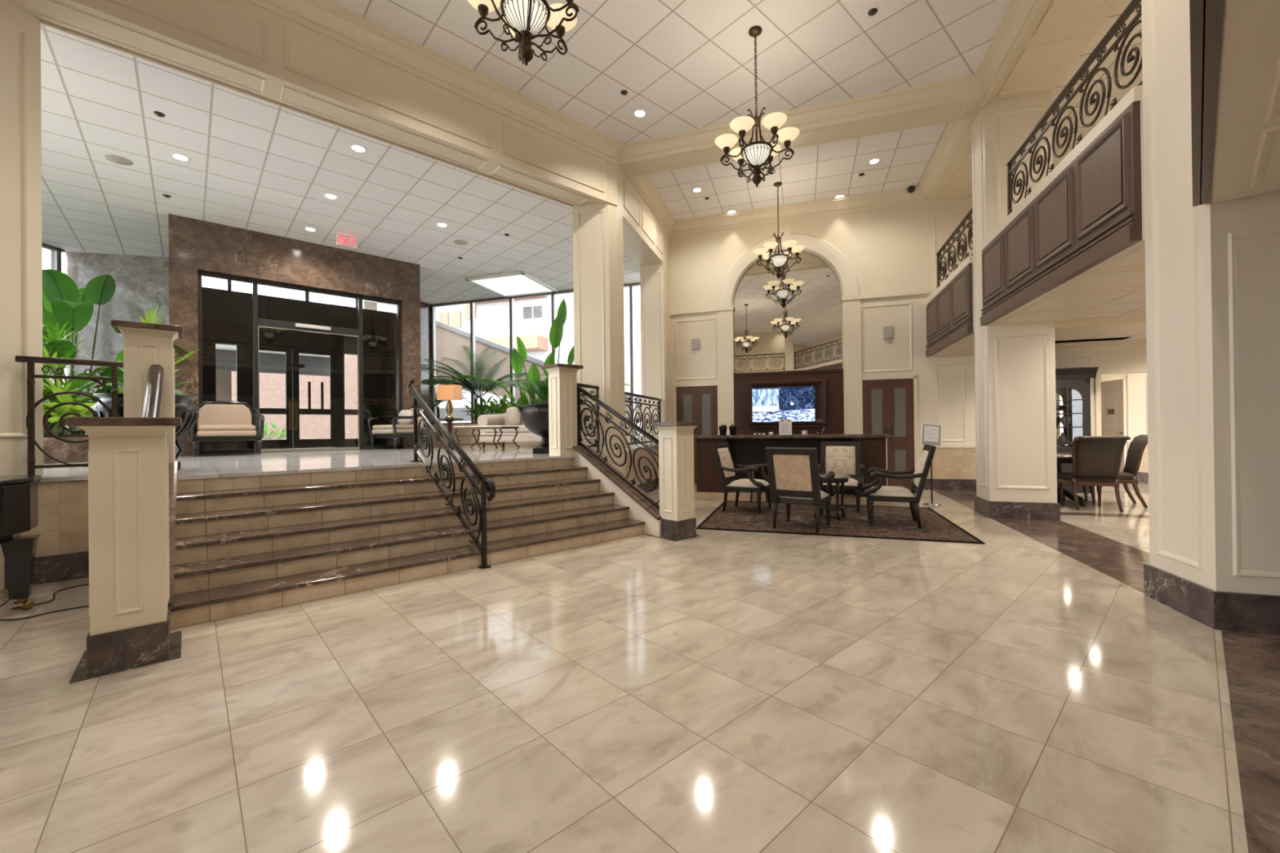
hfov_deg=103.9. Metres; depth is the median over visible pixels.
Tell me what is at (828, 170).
ceiling
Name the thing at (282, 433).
shrub
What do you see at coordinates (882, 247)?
wall
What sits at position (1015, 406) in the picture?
wall column
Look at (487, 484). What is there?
stair railing
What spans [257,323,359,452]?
door
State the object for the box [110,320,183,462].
newel post
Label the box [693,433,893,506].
bar counter
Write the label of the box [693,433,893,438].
countertop
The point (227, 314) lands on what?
window frame
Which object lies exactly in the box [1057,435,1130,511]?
dining chair
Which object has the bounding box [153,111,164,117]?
sprinkler head
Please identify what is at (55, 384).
leafy shrub
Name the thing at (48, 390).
leafy shrub
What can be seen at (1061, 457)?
dining table
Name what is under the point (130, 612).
newel post
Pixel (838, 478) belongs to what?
side table
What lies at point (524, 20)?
chandelier
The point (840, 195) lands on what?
recessed light
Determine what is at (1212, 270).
wall column
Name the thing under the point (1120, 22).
guard railing
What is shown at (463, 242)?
ceiling speaker
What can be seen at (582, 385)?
guard railing
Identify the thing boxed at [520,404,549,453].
urn
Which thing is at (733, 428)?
potted plant
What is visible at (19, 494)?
grand piano
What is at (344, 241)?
exit sign
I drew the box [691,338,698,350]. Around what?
wall speaker
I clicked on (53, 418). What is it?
leafy shrub
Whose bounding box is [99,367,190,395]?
urn leaves
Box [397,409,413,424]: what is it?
throw pillow
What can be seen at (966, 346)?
trim
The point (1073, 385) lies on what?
china cabinet
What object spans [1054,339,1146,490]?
wall
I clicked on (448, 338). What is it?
ramp
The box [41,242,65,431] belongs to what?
window
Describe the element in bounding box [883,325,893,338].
wall speaker
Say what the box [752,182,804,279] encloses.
chandelier
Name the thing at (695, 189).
recessed light
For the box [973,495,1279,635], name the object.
baseboard
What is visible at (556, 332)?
bird-of-paradise plant
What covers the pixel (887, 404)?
door
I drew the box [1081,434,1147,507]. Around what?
dining chair
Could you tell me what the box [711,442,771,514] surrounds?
armchair
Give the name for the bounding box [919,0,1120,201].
beam
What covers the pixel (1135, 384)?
wall
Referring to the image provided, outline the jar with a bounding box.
[1073,415,1079,426]
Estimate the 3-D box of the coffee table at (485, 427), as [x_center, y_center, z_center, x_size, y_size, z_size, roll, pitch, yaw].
[-2.806,0.209,9.164,1.084,0.444,0.570,-1,0,18]
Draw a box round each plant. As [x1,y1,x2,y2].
[42,269,189,435]
[42,287,123,435]
[446,298,573,412]
[461,395,515,422]
[485,394,529,414]
[494,392,541,413]
[718,423,727,435]
[728,422,737,435]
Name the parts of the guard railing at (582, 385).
handrail, post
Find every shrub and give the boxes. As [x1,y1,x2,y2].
[42,372,93,435]
[42,383,97,435]
[43,384,96,435]
[73,385,119,415]
[263,422,286,439]
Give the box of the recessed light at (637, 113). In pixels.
[633,109,646,117]
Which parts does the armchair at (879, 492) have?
leg, leg, armrest, seat frame, seat, armrest, leg, leg, frame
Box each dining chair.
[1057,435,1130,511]
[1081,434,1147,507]
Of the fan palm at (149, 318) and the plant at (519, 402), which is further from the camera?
the plant at (519, 402)
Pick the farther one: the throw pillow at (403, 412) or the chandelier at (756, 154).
the throw pillow at (403, 412)
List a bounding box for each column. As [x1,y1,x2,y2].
[0,0,43,590]
[572,161,626,476]
[971,89,1057,502]
[1141,0,1279,595]
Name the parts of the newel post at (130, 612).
post, panel moulding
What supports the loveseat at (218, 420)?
on the floor at (218, 465)
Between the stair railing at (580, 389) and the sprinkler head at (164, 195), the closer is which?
the stair railing at (580, 389)
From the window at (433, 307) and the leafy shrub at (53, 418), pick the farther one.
the window at (433, 307)
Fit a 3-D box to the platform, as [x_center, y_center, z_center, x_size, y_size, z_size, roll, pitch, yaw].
[-9.049,0.964,7.207,22.192,0.868,10.981,0,0,-42]
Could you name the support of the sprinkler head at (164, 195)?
attached to the ceiling at (256, 165)
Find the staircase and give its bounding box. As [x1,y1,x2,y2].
[167,445,662,629]
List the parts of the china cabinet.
door, cornice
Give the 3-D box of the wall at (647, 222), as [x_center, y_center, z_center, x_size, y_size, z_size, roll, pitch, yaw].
[0.022,-1.716,9.981,0.720,6.050,3.800,-1,0,18]
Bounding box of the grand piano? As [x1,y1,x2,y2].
[0,474,41,609]
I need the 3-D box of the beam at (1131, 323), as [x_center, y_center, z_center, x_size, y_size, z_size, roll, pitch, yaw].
[8.024,-1.534,5.991,5.200,0.140,7.050,-1,0,18]
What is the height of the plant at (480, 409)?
0.666 m
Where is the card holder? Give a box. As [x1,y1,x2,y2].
[801,430,807,435]
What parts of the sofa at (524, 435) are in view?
armrest, backrest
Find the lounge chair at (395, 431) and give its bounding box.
[367,405,428,449]
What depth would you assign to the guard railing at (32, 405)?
4.34 m
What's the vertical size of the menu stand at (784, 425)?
0.265 m
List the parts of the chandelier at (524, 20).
lamp shade, arm, arm, lamp shade, arm, lamp shade, arm, arm, arm, lamp shade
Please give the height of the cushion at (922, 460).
0.443 m
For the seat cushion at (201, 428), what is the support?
on the loveseat at (218, 420)
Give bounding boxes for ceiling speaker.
[104,154,133,165]
[453,240,468,245]
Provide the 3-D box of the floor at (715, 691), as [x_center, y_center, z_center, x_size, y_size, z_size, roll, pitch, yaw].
[1.239,1.317,3.117,34.000,0.104,31.000,0,0,-42]
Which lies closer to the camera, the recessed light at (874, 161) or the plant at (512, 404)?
the recessed light at (874, 161)
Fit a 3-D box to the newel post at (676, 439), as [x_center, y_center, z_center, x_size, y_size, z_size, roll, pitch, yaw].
[0.390,0.619,5.929,0.430,1.340,0.550,0,0,-42]
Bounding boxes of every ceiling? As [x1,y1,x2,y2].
[39,18,639,304]
[329,0,1012,143]
[647,121,950,220]
[1054,291,1146,344]
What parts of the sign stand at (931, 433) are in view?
frame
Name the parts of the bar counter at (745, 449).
panel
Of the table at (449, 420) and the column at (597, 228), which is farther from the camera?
the table at (449, 420)
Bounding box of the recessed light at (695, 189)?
[692,187,702,192]
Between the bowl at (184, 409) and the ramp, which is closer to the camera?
the bowl at (184, 409)
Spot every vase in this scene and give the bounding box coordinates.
[1055,395,1060,409]
[1057,432,1066,445]
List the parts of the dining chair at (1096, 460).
leg, post, leg, seat, seat frame, leg, backrest, leg, post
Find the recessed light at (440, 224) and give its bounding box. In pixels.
[435,222,448,227]
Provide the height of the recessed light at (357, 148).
0.006 m
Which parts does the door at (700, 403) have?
glass pane, frame, glass pane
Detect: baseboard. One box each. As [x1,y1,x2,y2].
[4,551,88,589]
[637,477,659,493]
[923,478,976,490]
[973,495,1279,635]
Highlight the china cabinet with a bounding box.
[1055,367,1098,493]
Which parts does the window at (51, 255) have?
pane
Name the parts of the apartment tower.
peach panel, peach panel, peach panel, pane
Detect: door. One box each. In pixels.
[252,346,355,449]
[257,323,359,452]
[676,386,717,484]
[862,378,914,488]
[1101,378,1124,471]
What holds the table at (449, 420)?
on the floor at (218, 465)
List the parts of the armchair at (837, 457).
armrest, seat, frame, seat frame, leg, armrest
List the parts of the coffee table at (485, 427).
leg, leg, leg, leg, leg, leg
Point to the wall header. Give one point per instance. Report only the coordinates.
(326, 60)
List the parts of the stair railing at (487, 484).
post, handrail, post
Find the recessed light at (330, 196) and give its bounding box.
[323,193,337,199]
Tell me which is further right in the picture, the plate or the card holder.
the plate
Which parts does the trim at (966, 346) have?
soffit moulding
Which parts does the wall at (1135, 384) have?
baseboard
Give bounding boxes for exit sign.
[336,234,357,248]
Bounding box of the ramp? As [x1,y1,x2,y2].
[364,301,641,421]
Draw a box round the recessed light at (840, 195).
[834,194,844,197]
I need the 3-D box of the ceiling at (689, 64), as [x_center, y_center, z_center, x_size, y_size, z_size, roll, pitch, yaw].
[-0.995,-4.616,0.902,16.180,0.040,10.177,0,0,-42]
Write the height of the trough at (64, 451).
0.370 m
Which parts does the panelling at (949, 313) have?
raised panel, raised panel, raised panel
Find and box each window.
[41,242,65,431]
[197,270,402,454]
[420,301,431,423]
[430,282,639,422]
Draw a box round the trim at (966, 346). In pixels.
[926,255,974,356]
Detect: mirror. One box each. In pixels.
[733,250,842,373]
[1055,387,1076,445]
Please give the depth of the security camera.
9.78 m
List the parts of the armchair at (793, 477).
leg, leg, panel, frame, seat, seat frame, leg, armrest, leg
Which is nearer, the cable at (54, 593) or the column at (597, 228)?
the cable at (54, 593)
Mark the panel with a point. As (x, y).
(828, 383)
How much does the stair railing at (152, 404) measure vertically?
1.665 m
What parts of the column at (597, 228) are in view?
panel moulding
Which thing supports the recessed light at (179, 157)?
in the ceiling at (256, 165)
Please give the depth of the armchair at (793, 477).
6.01 m
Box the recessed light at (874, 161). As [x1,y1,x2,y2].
[867,158,880,164]
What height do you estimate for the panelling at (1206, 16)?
1.030 m
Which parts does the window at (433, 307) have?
pane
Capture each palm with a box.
[42,304,198,433]
[42,321,122,398]
[420,345,528,422]
[421,384,467,423]
[563,360,631,386]
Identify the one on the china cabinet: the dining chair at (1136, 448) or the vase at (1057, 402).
the vase at (1057, 402)
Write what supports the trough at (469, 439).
on the floor at (218, 465)
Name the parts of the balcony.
soffit moulding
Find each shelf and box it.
[814,503,844,509]
[1056,408,1082,428]
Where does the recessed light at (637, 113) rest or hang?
in the ceiling at (689, 64)
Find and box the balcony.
[982,84,1145,325]
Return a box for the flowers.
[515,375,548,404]
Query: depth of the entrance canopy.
15.48 m
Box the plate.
[1060,416,1071,426]
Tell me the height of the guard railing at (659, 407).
1.018 m
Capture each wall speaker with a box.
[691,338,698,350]
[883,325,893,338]
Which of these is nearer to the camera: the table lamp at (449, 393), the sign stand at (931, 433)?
the sign stand at (931, 433)
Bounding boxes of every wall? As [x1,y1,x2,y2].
[64,251,168,435]
[168,213,421,455]
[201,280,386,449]
[613,148,675,444]
[669,185,1130,479]
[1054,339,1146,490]
[1100,373,1148,483]
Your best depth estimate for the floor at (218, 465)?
6.39 m
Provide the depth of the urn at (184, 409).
4.97 m
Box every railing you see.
[15,355,123,475]
[142,364,164,417]
[407,380,495,568]
[577,382,600,452]
[577,385,659,510]
[624,391,661,448]
[936,207,973,288]
[1005,0,1142,216]
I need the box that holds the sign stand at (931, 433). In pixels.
[920,422,942,506]
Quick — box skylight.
[465,271,557,297]
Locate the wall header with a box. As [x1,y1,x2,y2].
[10,0,623,207]
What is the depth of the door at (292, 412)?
11.20 m
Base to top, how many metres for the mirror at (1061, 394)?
1.140 m
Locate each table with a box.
[438,417,463,447]
[453,425,519,450]
[813,473,850,519]
[1056,452,1085,506]
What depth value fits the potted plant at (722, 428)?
8.88 m
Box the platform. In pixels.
[20,447,658,557]
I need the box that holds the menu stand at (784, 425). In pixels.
[778,419,791,435]
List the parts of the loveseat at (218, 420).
armrest, leg, backrest, frame, seat frame, seat, leg, armrest, leg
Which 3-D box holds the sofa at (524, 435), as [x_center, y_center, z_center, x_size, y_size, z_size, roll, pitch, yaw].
[-2.274,0.067,10.484,2.120,0.740,0.880,-1,0,18]
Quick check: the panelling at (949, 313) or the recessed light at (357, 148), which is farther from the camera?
the panelling at (949, 313)
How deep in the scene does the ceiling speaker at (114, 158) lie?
6.67 m
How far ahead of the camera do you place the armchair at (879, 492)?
6.22 m
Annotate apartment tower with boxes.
[329,285,641,422]
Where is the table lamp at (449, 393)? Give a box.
[436,384,462,417]
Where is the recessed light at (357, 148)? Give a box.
[349,144,367,152]
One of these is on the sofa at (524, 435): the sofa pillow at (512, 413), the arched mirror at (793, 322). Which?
the sofa pillow at (512, 413)
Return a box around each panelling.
[925,262,973,356]
[980,101,1142,325]
[1189,0,1224,206]
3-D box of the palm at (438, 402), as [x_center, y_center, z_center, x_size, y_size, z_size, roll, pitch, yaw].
[-5.359,-0.667,13.189,1.675,1.187,1.397,-1,0,-29]
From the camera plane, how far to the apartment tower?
38.34 m
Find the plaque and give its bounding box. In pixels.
[1107,408,1114,414]
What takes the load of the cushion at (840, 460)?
on the armchair at (837, 457)
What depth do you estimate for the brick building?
21.99 m
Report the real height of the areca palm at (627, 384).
1.412 m
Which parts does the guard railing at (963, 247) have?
post, handrail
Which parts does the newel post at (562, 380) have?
panel moulding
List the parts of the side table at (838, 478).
leg, leg, leg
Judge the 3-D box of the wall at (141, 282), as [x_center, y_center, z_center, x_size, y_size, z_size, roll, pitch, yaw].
[-10.581,-1.513,10.298,1.974,4.080,0.199,-1,0,-13]
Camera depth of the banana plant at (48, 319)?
8.34 m
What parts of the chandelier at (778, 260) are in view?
lamp shade, arm, lamp shade, lamp shade, arm, arm, chain, crown stem, lamp shade, arm, lamp shade, arm, lamp shade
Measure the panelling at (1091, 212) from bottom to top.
1.030 m
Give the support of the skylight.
attached to the ceiling at (256, 165)
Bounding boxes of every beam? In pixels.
[617,74,992,177]
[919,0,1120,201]
[1054,313,1146,337]
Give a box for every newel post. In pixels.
[66,417,182,684]
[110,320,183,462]
[541,363,583,456]
[644,422,702,541]
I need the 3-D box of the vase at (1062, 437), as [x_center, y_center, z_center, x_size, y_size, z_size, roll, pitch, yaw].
[7.952,0.235,9.425,0.130,0.250,0.127,-1,0,0]
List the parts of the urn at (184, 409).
handle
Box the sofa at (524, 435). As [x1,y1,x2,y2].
[477,413,542,448]
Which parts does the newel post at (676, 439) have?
panel moulding, post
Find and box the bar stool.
[748,463,768,502]
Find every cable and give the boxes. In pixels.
[0,599,88,620]
[11,583,88,608]
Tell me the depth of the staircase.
4.56 m
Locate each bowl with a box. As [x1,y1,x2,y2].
[90,393,199,435]
[1063,404,1076,408]
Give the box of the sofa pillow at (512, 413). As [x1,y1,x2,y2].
[506,406,519,425]
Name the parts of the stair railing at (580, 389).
post, handrail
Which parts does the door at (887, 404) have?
glass pane, glass pane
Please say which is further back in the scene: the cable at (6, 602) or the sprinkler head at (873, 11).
the sprinkler head at (873, 11)
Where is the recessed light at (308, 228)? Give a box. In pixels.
[303,226,316,231]
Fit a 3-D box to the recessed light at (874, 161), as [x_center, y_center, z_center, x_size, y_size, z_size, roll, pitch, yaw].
[4.142,-4.688,8.856,0.200,0.006,0.200,-1,0,0]
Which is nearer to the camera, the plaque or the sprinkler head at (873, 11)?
the sprinkler head at (873, 11)
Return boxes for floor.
[0,482,1279,852]
[36,444,658,482]
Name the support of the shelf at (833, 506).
attached to the side table at (838, 478)
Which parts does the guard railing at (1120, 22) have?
post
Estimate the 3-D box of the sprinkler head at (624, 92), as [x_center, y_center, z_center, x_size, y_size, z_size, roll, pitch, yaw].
[-0.217,-4.566,6.867,0.100,0.030,0.100,-1,0,0]
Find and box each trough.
[43,434,236,463]
[422,420,641,445]
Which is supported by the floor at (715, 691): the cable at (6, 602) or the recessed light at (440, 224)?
the cable at (6, 602)
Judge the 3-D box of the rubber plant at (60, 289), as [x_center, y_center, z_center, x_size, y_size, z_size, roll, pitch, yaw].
[-9.022,-1.291,7.855,2.784,2.859,1.877,-1,0,13]
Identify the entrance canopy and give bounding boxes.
[215,343,329,401]
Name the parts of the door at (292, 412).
push handle, push handle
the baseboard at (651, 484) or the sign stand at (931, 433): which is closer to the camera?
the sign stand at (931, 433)
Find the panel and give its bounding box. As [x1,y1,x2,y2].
[733,368,844,434]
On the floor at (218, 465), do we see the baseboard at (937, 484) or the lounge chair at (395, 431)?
the lounge chair at (395, 431)
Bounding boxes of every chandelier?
[467,0,579,65]
[714,25,799,186]
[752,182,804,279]
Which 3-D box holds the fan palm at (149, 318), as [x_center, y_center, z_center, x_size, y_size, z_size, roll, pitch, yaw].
[-8.166,-0.882,7.454,2.065,2.009,2.521,-1,0,14]
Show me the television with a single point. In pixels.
(797, 404)
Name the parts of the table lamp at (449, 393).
lamp shade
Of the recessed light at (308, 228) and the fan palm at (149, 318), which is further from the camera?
the recessed light at (308, 228)
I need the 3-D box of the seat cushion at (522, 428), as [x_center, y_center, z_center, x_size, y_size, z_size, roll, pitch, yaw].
[-2.302,0.047,10.399,1.720,0.140,0.700,-1,0,18]
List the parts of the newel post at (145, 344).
panel moulding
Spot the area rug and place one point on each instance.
(893, 522)
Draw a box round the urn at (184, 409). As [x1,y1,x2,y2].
[90,393,199,470]
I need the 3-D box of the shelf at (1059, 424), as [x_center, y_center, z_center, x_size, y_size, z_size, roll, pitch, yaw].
[7.674,-0.141,9.558,1.200,0.350,0.320,-1,0,18]
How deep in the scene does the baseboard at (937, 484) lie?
9.72 m
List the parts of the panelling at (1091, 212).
raised panel, raised panel, raised panel, raised panel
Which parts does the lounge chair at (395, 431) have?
leg, armrest, leg, seat, seat frame, armrest, backrest, frame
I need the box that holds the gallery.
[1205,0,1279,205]
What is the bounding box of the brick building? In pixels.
[42,324,358,439]
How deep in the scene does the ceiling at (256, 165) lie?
7.42 m
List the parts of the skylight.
light panel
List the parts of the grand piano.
rim moulding, leg, lid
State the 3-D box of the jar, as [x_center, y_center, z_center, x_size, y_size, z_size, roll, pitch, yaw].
[8.157,-0.097,9.359,0.080,0.210,0.078,-1,0,0]
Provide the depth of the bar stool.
8.55 m
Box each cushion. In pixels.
[197,425,255,431]
[372,424,422,429]
[484,425,530,432]
[717,447,735,477]
[825,445,855,475]
[913,449,928,486]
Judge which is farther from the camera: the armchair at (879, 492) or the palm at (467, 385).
the palm at (467, 385)
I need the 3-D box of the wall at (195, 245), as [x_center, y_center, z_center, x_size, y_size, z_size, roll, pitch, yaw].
[-7.259,-1.523,10.711,4.030,4.030,2.800,0,0,-42]
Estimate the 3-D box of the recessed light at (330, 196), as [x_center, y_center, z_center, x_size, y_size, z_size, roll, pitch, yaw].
[-4.804,-3.574,7.782,0.200,0.006,0.200,-1,0,0]
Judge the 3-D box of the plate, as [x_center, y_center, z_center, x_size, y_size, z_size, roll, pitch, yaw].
[7.995,-0.090,9.411,0.160,0.200,0.156,-1,0,0]
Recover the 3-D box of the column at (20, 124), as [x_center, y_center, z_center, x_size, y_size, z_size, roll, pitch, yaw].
[-7.731,-1.663,1.881,7.050,6.050,0.450,0,0,-42]
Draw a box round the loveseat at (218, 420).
[188,400,264,457]
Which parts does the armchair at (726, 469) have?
frame, leg, leg, armrest, seat frame, seat, armrest, leg, leg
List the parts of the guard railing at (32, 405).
post, handrail, post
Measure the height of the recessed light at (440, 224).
0.006 m
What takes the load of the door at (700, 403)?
in the wall at (882, 247)
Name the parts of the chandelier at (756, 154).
lamp shade, lamp shade, arm, lamp shade, arm, arm, chain, lamp shade, crown stem, arm, arm, lamp shade, lamp shade, arm, lamp shade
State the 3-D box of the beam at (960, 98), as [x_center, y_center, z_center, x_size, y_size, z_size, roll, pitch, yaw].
[2.190,-4.569,7.649,5.350,0.410,0.660,-1,0,18]
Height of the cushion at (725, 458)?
0.443 m
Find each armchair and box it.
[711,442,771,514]
[764,447,835,533]
[817,441,865,512]
[860,444,936,528]
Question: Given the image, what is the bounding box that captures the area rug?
[696,500,985,543]
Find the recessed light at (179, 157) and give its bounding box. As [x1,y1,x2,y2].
[170,153,190,161]
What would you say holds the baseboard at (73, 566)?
attached to the column at (20, 124)
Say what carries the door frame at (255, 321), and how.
in the wall at (195, 245)
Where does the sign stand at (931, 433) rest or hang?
on the floor at (715, 691)
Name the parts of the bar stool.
leg, leg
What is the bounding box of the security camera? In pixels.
[906,185,915,193]
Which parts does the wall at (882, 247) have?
arch moulding, panel moulding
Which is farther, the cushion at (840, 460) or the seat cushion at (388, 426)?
the seat cushion at (388, 426)
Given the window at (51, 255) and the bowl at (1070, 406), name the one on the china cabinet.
the bowl at (1070, 406)
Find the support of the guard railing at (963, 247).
on the trim at (966, 346)
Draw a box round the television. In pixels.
[751,385,816,423]
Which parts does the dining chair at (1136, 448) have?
leg, leg, seat, seat frame, leg, backrest, leg, post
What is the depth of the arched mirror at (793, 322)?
10.76 m
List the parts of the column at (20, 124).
panel moulding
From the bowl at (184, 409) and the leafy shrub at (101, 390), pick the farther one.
the leafy shrub at (101, 390)
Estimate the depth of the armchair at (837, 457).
7.90 m
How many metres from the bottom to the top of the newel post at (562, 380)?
1.280 m
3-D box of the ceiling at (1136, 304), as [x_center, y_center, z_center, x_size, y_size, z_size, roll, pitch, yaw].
[9.684,-1.639,6.898,7.800,0.060,10.900,-1,0,18]
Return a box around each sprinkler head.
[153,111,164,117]
[162,194,171,197]
[620,89,627,95]
[867,8,877,16]
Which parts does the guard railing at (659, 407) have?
handrail, post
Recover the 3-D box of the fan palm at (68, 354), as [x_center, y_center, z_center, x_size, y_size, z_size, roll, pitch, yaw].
[-8.895,-0.787,6.892,2.095,1.823,2.224,-1,0,0]
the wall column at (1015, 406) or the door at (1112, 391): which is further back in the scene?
the door at (1112, 391)

